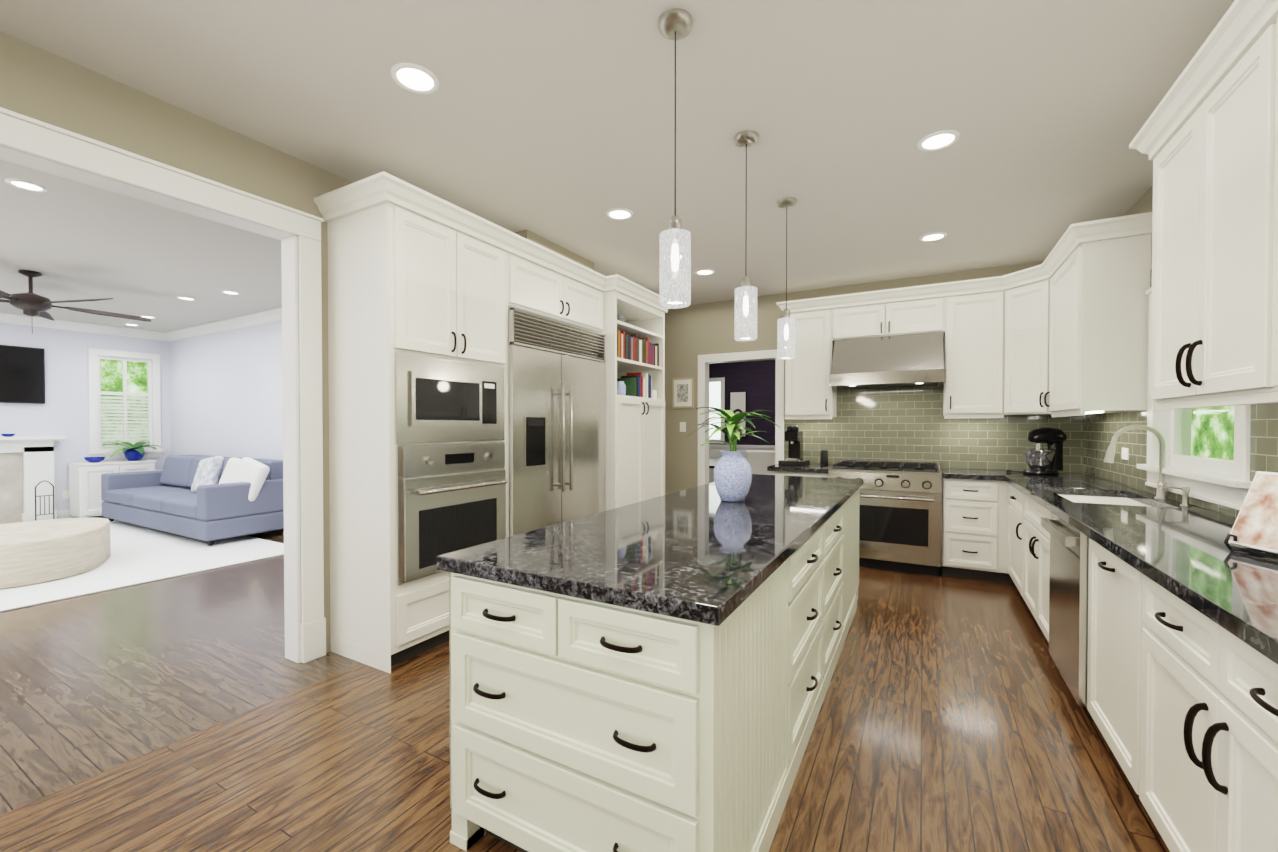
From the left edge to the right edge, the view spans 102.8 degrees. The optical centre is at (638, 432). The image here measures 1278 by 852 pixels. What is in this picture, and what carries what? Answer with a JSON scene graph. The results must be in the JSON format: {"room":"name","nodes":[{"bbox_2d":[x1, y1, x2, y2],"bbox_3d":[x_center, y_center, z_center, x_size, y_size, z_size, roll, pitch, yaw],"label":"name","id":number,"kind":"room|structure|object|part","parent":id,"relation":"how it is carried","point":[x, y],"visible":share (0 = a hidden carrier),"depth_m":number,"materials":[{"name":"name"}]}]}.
{"room":"kitchen","nodes":[
{"label":"kitchen","id":0,"kind":"room"},
{"bbox_2d":[0,322,167,518],"bbox_3d":[-9.126,-0.149,5.624,0.120,2.820,6.090,0,1,29],"label":"wall","id":1,"kind":"structure","parent":0,"point":[65,410],"depth_m":7.25,"materials":[{"name":"white paint"}]},
{"bbox_2d":[0,345,44,403],"bbox_3d":[-8.673,-0.767,6.251,0.050,0.760,1.840,0,1,29],"label":"flat-screen tv","id":2,"kind":"object","parent":1,"relation":"attached to","point":[22,374],"visible":1,"depth_m":6.87,"materials":[{"name":"black plastic"}]},
{"bbox_2d":[58,509,101,518],"bbox_3d":[-7.894,1.165,7.713,0.016,0.140,1.210,0,1,29],"label":"baseboard","id":3,"kind":"structure","parent":1,"relation":"attached to","point":[62,514],"depth_m":7.23,"materials":[{"name":"white paint"}]},
{"bbox_2d":[0,312,163,340],"bbox_3d":[-9.052,-1.498,5.515,0.100,0.120,6.000,0,1,29],"label":"crown molding","id":4,"kind":"structure","parent":1,"relation":"attached to","point":[4,317],"depth_m":7.32,"materials":[{"name":"white paint"}]},
{"bbox_2d":[87,348,163,458],"bbox_3d":[-7.848,-0.421,7.799,0.126,1.630,0.840,0,1,29],"label":"window","id":5,"kind":"structure","parent":1,"relation":"in","point":[96,434],"depth_m":7.79,"materials":[{"name":"white paint"}]},
{"bbox_2d":[168,320,282,459],"bbox_3d":[-4.354,-0.160,6.527,7.580,2.820,0.130,0,1,29],"label":"wall","id":6,"kind":"structure","parent":0,"point":[222,393],"depth_m":7.31,"materials":[{"name":"white paint"}]},
{"bbox_2d":[164,308,281,340],"bbox_3d":[-4.353,-1.508,6.389,7.460,0.120,0.100,0,1,29],"label":"crown molding","id":7,"kind":"structure","parent":6,"relation":"attached to","point":[268,316],"depth_m":7.20,"materials":[{"name":"white paint"}]},
{"bbox_2d":[0,516,1169,851],"bbox_3d":[-2.306,1.296,5.227,15.800,0.060,12.400,0,1,29],"label":"floor","id":8,"kind":"structure","parent":0,"point":[194,712],"depth_m":2.18,"materials":[{"name":"brown wood"}]},
{"bbox_2d":[0,434,65,523],"bbox_3d":[-8.475,0.639,6.164,0.498,1.231,2.130,0,1,29],"label":"fireplace","id":9,"kind":"object","parent":8,"relation":"on","point":[26,478],"visible":0.85,"depth_m":6.87,"materials":[{"name":"white paint"}]},
{"bbox_2d":[1,434,14,436],"bbox_3d":[-8.325,0.036,6.732,0.130,0.040,0.130,0,1,29],"label":"bowl","id":10,"kind":"object","parent":9,"relation":"on","point":[5,435],"depth_m":6.70,"materials":[{"name":"blue ceramic"}]},
{"bbox_2d":[67,441,159,517],"bbox_3d":[-7.649,0.691,7.513,0.602,1.094,0.920,0,1,29],"label":"base cabinet","id":11,"kind":"object","parent":8,"relation":"on","point":[86,501],"visible":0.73,"depth_m":7.22,"materials":[{"name":"white paint"}]},
{"bbox_2d":[84,457,104,462],"bbox_3d":[-7.808,0.392,7.318,0.220,0.075,0.220,0,1,29],"label":"bowl","id":12,"kind":"object","parent":11,"relation":"on","point":[90,459],"depth_m":7.27,"materials":[{"name":"blue ceramic"}]},
{"bbox_2d":[0,518,283,611],"bbox_3d":[-6.658,1.269,4.399,4.400,0.014,4.920,0,1,29],"label":"living room rug","id":13,"kind":"object","parent":8,"relation":"on","point":[140,554],"depth_m":4.99,"materials":[{"name":"white fabric"}]},
{"bbox_2d":[0,518,110,588],"bbox_3d":[-5.582,1.051,4.625,1.390,0.413,1.200,0,1,29],"label":"ottoman","id":14,"kind":"object","parent":13,"relation":"on","point":[36,552],"visible":1,"depth_m":4.42,"materials":[{"name":"fabric"}]},
{"bbox_2d":[101,455,283,545],"bbox_3d":[-5.764,0.762,6.637,3.180,0.944,0.970,0,1,29],"label":"sofa","id":15,"kind":"object","parent":13,"relation":"on","point":[209,499],"visible":0.81,"depth_m":6.09,"materials":[{"name":"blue fabric"}]},
{"bbox_2d":[322,175,517,673],"bbox_3d":[-1.338,-0.025,3.240,0.605,2.632,0.900,0,1,29],"label":"tall cabinet","id":16,"kind":"object","parent":8,"relation":"on","point":[482,390],"depth_m":2.91,"materials":[{"name":"white paint"}]},
{"bbox_2d":[395,353,504,443],"bbox_3d":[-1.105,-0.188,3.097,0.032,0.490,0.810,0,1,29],"label":"microwave","id":17,"kind":"object","parent":16,"relation":"in","point":[439,399],"depth_m":3.03,"materials":[{"name":"silver metal"}]},
{"bbox_2d":[396,442,506,584],"bbox_3d":[-1.071,0.445,3.086,0.108,0.755,0.800,0,1,29],"label":"oven","id":18,"kind":"object","parent":16,"relation":"in","point":[451,496],"depth_m":2.98,"materials":[{"name":"silver metal"}]},
{"bbox_2d":[518,307,609,533],"bbox_3d":[-0.839,0.209,4.150,0.593,2.140,1.210,0,1,29],"label":"tall cabinet","id":19,"kind":"object","parent":8,"relation":"on","point":[563,366],"depth_m":3.92,"materials":[{"name":"silver metal"}]},
{"bbox_2d":[508,308,604,536],"bbox_3d":[-0.808,0.209,4.133,0.660,2.140,1.166,0,1,29],"label":"refrigerator","id":20,"kind":"object","parent":19,"relation":"in","point":[556,367],"depth_m":3.88,"materials":[{"name":"silver metal"}]},
{"bbox_2d":[606,371,664,510],"bbox_3d":[-0.258,0.366,5.088,0.698,1.803,0.990,0,1,29],"label":"tall cabinet","id":21,"kind":"object","parent":8,"relation":"on","point":[635,404],"depth_m":4.82,"materials":[{"name":"white paint"}]},
{"bbox_2d":[617,329,658,397],"bbox_3d":[-0.093,-0.642,4.972,0.208,0.601,0.870,0,1,29],"label":"books","id":22,"kind":"object","parent":21,"relation":"on","point":[633,353],"depth_m":4.92,"materials":[{"name":"multicoloured paper"}]},
{"bbox_2d":[437,482,862,851],"bbox_3d":[0.554,0.858,2.745,0.940,0.876,3.184,0,1,29],"label":"kitchen island","id":23,"kind":"object","parent":8,"relation":"on","point":[653,675],"depth_m":1.42,"materials":[{"name":"white paint"}]},
{"bbox_2d":[437,474,862,621],"bbox_3d":[0.546,0.398,2.774,0.940,0.044,3.190,0,1,29],"label":"island countertop","id":24,"kind":"structure","parent":23,"relation":"on","point":[696,552],"depth_m":1.72,"materials":[{"name":"black stone"}]},
{"bbox_2d":[687,407,780,501],"bbox_3d":[0.503,0.117,2.799,0.469,0.513,0.512,0,1,29],"label":"vase","id":25,"kind":"object","parent":24,"relation":"on","point":[732,475],"visible":1,"depth_m":2.73,"materials":[{"name":"blue ceramic"}]},
{"bbox_2d":[709,458,719,467],"bbox_3d":[1.077,0.848,8.316,1.300,0.760,1.700,0,1,29],"label":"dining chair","id":26,"kind":"object","parent":8,"relation":"on","point":[713,462],"depth_m":8.11,"materials":[{"name":"white wood"}]},
{"bbox_2d":[746,450,774,474],"bbox_3d":[1.668,0.753,7.116,0.500,0.980,0.500,0,1,29],"label":"dining chair","id":27,"kind":"object","parent":8,"relation":"on","point":[759,461],"visible":0.19,"depth_m":7.25,"materials":[{"name":"white fabric"}]},
{"bbox_2d":[767,0,1277,851],"bbox_3d":[1.406,-0.019,2.680,2.608,2.632,5.565,0,1,29],"label":"kitchen perimeter","id":28,"kind":"object","parent":8,"relation":"on","point":[1155,616],"visible":0.85,"depth_m":2.11,"materials":[{"name":"white paint"}]},
{"bbox_2d":[778,425,809,465],"bbox_3d":[1.646,0.134,5.404,0.260,0.415,0.320,0,1,29],"label":"coffee maker","id":29,"kind":"object","parent":28,"relation":"on","point":[794,436],"visible":1,"depth_m":5.30,"materials":[{"name":"black plastic"}]},
{"bbox_2d":[820,450,827,464],"bbox_3d":[1.934,0.265,5.325,0.076,0.156,0.076,0,1,29],"label":"coffee canister","id":30,"kind":"object","parent":28,"relation":"on","point":[823,457],"visible":1,"depth_m":5.29,"materials":[{"name":"black metal"}]},
{"bbox_2d":[828,459,941,575],"bbox_3d":[2.365,0.782,4.914,0.934,0.975,0.747,0,1,29],"label":"range","id":31,"kind":"object","parent":28,"relation":"in","point":[900,504],"depth_m":4.60,"materials":[{"name":"silver metal"}]},
{"bbox_2d":[829,332,944,389],"bbox_3d":[2.404,-0.688,4.952,0.963,0.482,0.610,0,1,29],"label":"range hood","id":32,"kind":"object","parent":28,"relation":"in","point":[894,359],"depth_m":4.79,"materials":[{"name":"silver metal"}]},
{"bbox_2d":[767,463,1277,663],"bbox_3d":[1.427,0.398,2.723,2.608,0.044,5.478,0,1,29],"label":"countertop","id":33,"kind":"structure","parent":28,"relation":"on","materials":[{"name":"black stone"}]},
{"bbox_2d":[1006,427,1066,474],"bbox_3d":[3.424,0.155,4.379,0.424,0.399,0.329,0,1,29],"label":"stand mixer","id":34,"kind":"object","parent":28,"relation":"on","point":[1039,460],"visible":1,"depth_m":4.31,"materials":[{"name":"black metal"}]},
{"bbox_2d":[1022,450,1054,470],"bbox_3d":[3.396,0.237,4.337,0.227,0.168,0.227,0,1,29],"label":"bowl","id":35,"kind":"object","parent":34,"relation":"on","point":[1037,460],"depth_m":4.28,"materials":[{"name":"silver metal"}]},
{"bbox_2d":[1041,512,1088,706],"bbox_3d":[2.091,0.864,2.440,0.190,0.874,0.596,0,1,29],"label":"dishwasher","id":36,"kind":"object","parent":28,"relation":"in","point":[1069,547],"depth_m":2.34,"materials":[{"name":"silver metal"}]},
{"bbox_2d":[1224,471,1277,559],"bbox_3d":[1.990,0.256,1.508,0.204,0.262,0.340,0,1,7],"label":"cookbook","id":37,"kind":"object","parent":28,"relation":"on","point":[1254,530],"visible":1,"depth_m":1.62,"materials":[{"name":"white paper"}]},
{"bbox_2d":[0,31,1235,652],"bbox_3d":[0.022,-0.103,1.909,4.560,2.820,8.500,0,1,29],"label":"wall","id":38,"kind":"structure","parent":0,"point":[42,85],"depth_m":2.73,"materials":[{"name":"beige paint"}]},
{"bbox_2d":[0,107,325,662],"bbox_3d":[-2.690,0.050,1.570,0.196,2.523,3.265,0,1,29],"label":"door frame","id":39,"kind":"structure","parent":38,"relation":"attached to","point":[305,641],"depth_m":2.85,"materials":[{"name":"white paint"}]},
{"bbox_2d":[518,235,605,330],"bbox_3d":[-0.846,-1.117,4.138,0.578,0.472,1.210,0,1,29],"label":"upper cabinet","id":40,"kind":"object","parent":38,"relation":"attached to","point":[560,295],"depth_m":3.95,"materials":[{"name":"white paint"}]},
{"bbox_2d":[672,377,693,408],"bbox_3d":[0.545,-0.488,6.326,0.290,0.380,0.024,0,1,29],"label":"framed picture","id":41,"kind":"object","parent":38,"relation":"attached to","point":[682,392],"visible":0.98,"depth_m":6.32,"materials":[{"name":"white paper"}]},
{"bbox_2d":[680,422,685,431],"bbox_3d":[0.545,-0.068,6.343,0.080,0.120,0.006,0,1,29],"label":"switch plate","id":42,"kind":"object","parent":38,"relation":"attached to","point":[682,424],"depth_m":6.34,"materials":[{"name":"white plastic"}]},
{"bbox_2d":[698,349,783,485],"bbox_3d":[1.204,0.159,6.039,1.040,2.195,0.143,0,1,29],"label":"door frame","id":43,"kind":"structure","parent":38,"relation":"attached to","point":[703,381],"depth_m":6.07,"materials":[{"name":"white paint"}]},
{"bbox_2d":[784,386,1079,471],"bbox_3d":[2.747,-0.094,5.117,2.580,0.877,0.007,0,1,29],"label":"tile backsplash","id":44,"kind":"structure","parent":38,"relation":"attached to","point":[912,424],"depth_m":5.08,"materials":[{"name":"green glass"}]},
{"bbox_2d":[1122,448,1128,459],"bbox_3d":[3.358,0.147,3.523,0.005,0.080,0.120,0,1,29],"label":"switch plate","id":45,"kind":"object","parent":38,"relation":"attached to","point":[1125,453],"depth_m":3.51,"materials":[{"name":"white plastic"}]},
{"bbox_2d":[1080,269,1277,517],"bbox_3d":[2.567,-0.306,2.082,0.007,1.378,5.481,0,1,29],"label":"tile backsplash","id":46,"kind":"structure","parent":38,"relation":"attached to","point":[1097,431],"depth_m":3.36,"materials":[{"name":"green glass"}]},
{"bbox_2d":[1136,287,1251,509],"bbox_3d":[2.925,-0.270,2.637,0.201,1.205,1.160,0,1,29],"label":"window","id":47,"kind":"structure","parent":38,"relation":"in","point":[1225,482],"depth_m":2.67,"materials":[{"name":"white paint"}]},
{"bbox_3d":[2.947,-0.277,2.625,0.004,0.830,0.800,0,1,29],"label":"kitchen window glass","id":48,"kind":"part","parent":47,"relation":"part of","materials":[{"name":"clear glass"}]},
{"bbox_2d":[0,0,1276,331],"bbox_3d":[-3.318,-1.575,3.683,12.140,0.080,8.620,0,1,29],"label":"ceiling","id":49,"kind":"structure","parent":0,"point":[566,124],"depth_m":2.51,"materials":[{"name":"grey paint"}]},
{"bbox_2d":[5,178,47,191],"bbox_3d":[-3.772,-1.524,3.143,0.185,0.008,0.171,0,1,29],"label":"recessed light","id":50,"kind":"object","parent":49,"relation":"in","point":[22,184],"depth_m":3.15,"materials":[{"name":"white paint"}]},
{"bbox_2d":[0,270,151,333],"bbox_3d":[-5.854,-1.251,4.985,1.695,0.599,1.639,0,1,29],"label":"ceiling fan","id":51,"kind":"object","parent":49,"relation":"hanging from","point":[30,303],"visible":1,"depth_m":4.90,"materials":[{"name":"black wood"}]},
{"bbox_3d":[-5.877,-1.337,4.928,0.270,0.425,0.270,0,1,29],"label":"motor","id":52,"kind":"part","parent":51,"relation":"part of","materials":[{"name":"brown metal"}]},
{"bbox_2d":[390,63,439,93],"bbox_3d":[-0.955,-1.512,2.177,0.196,0.008,0.195,0,1,29],"label":"recessed light","id":53,"kind":"object","parent":49,"relation":"in","point":[413,77],"depth_m":2.18,"materials":[{"name":"white paint"}]},
{"bbox_2d":[606,208,632,219],"bbox_3d":[-0.135,-1.530,3.569,0.195,0.008,0.199,0,1,29],"label":"recessed light","id":54,"kind":"object","parent":49,"relation":"in","point":[616,213],"depth_m":3.57,"materials":[{"name":"white paint"}]},
{"bbox_2d":[658,8,691,308],"bbox_3d":[0.134,-0.992,1.887,0.124,1.042,0.124,0,1,29],"label":"pendant light","id":55,"kind":"object","parent":49,"relation":"hanging from","point":[675,24],"visible":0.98,"depth_m":1.85,"materials":[{"name":"glass"}]},
{"bbox_3d":[0.134,-0.605,1.891,0.116,0.268,0.116,0,1,29],"label":"lamp shade","id":56,"kind":"part","parent":55,"relation":"part of","materials":[{"name":"white glass"}]},
{"bbox_2d":[695,269,714,274],"bbox_3d":[0.632,-1.546,4.909,0.187,0.008,0.196,0,1,29],"label":"recessed light","id":57,"kind":"object","parent":49,"relation":"in","point":[702,271],"depth_m":4.92,"materials":[{"name":"white paint"}]},
{"bbox_2d":[734,131,758,340],"bbox_3d":[0.554,-1.001,2.638,0.124,1.042,0.124,0,1,29],"label":"pendant light","id":58,"kind":"object","parent":49,"relation":"hanging from","point":[745,322],"visible":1,"depth_m":2.60,"materials":[{"name":"glass"}]},
{"bbox_3d":[0.554,-0.614,2.643,0.116,0.268,0.116,0,1,29],"label":"lamp shade","id":59,"kind":"part","parent":58,"relation":"part of","materials":[{"name":"white glass"}]},
{"bbox_2d":[777,197,796,359],"bbox_3d":[0.980,-1.010,3.387,0.124,1.042,0.124,0,1,29],"label":"pendant light","id":60,"kind":"object","parent":49,"relation":"hanging from","point":[786,337],"visible":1,"depth_m":3.35,"materials":[{"name":"glass"}]},
{"bbox_3d":[0.980,-0.623,3.391,0.116,0.268,0.116,0,1,29],"label":"lamp shade","id":61,"kind":"part","parent":60,"relation":"part of","materials":[{"name":"white glass"}]},
{"bbox_2d":[919,232,946,241],"bbox_3d":[2.305,-1.535,4.000,0.185,0.008,0.204,0,1,29],"label":"recessed light","id":62,"kind":"object","parent":49,"relation":"in","point":[935,236],"depth_m":4.01,"materials":[{"name":"white paint"}]},
{"bbox_2d":[917,130,959,150],"bbox_3d":[1.555,-1.518,2.652,0.189,0.008,0.200,0,1,29],"label":"recessed light","id":63,"kind":"object","parent":49,"relation":"in","point":[939,140],"depth_m":2.65,"materials":[{"name":"white paint"}]},
{"bbox_2d":[709,360,775,482],"bbox_3d":[2.502,-0.193,9.219,4.540,2.820,0.155,0,1,29],"label":"wall","id":64,"kind":"structure","parent":0,"point":[755,380],"depth_m":9.34,"materials":[{"name":"paint"}]},
{"bbox_2d":[709,377,724,443],"bbox_3d":[1.249,-0.416,9.812,0.830,1.250,0.020,0,1,29],"label":"dining room window","id":65,"kind":"structure","parent":64,"relation":"in","point":[716,392],"depth_m":9.68,"materials":[{"name":"white paint"}]},
{"bbox_2d":[729,391,746,436],"bbox_3d":[1.846,-0.337,9.508,0.330,0.860,0.035,0,1,29],"label":"picture frame","id":66,"kind":"object","parent":64,"relation":"attached to","point":[737,401],"visible":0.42,"depth_m":9.48,"materials":[{"name":"white paper"}]},
{"label":"outside","id":67,"kind":"structure","parent":0,"visible":0},
{"bbox_2d":[100,359,147,447],"bbox_3d":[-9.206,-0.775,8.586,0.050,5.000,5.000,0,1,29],"label":"foliage","id":68,"kind":"object","parent":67,"point":[111,376],"depth_m":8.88,"materials":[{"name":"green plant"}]},
{"bbox_2d":[1191,406,1234,459],"bbox_3d":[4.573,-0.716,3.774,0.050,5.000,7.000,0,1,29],"label":"foliage","id":69,"kind":"object","parent":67,"point":[1205,447],"depth_m":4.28,"materials":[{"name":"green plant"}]}
]}

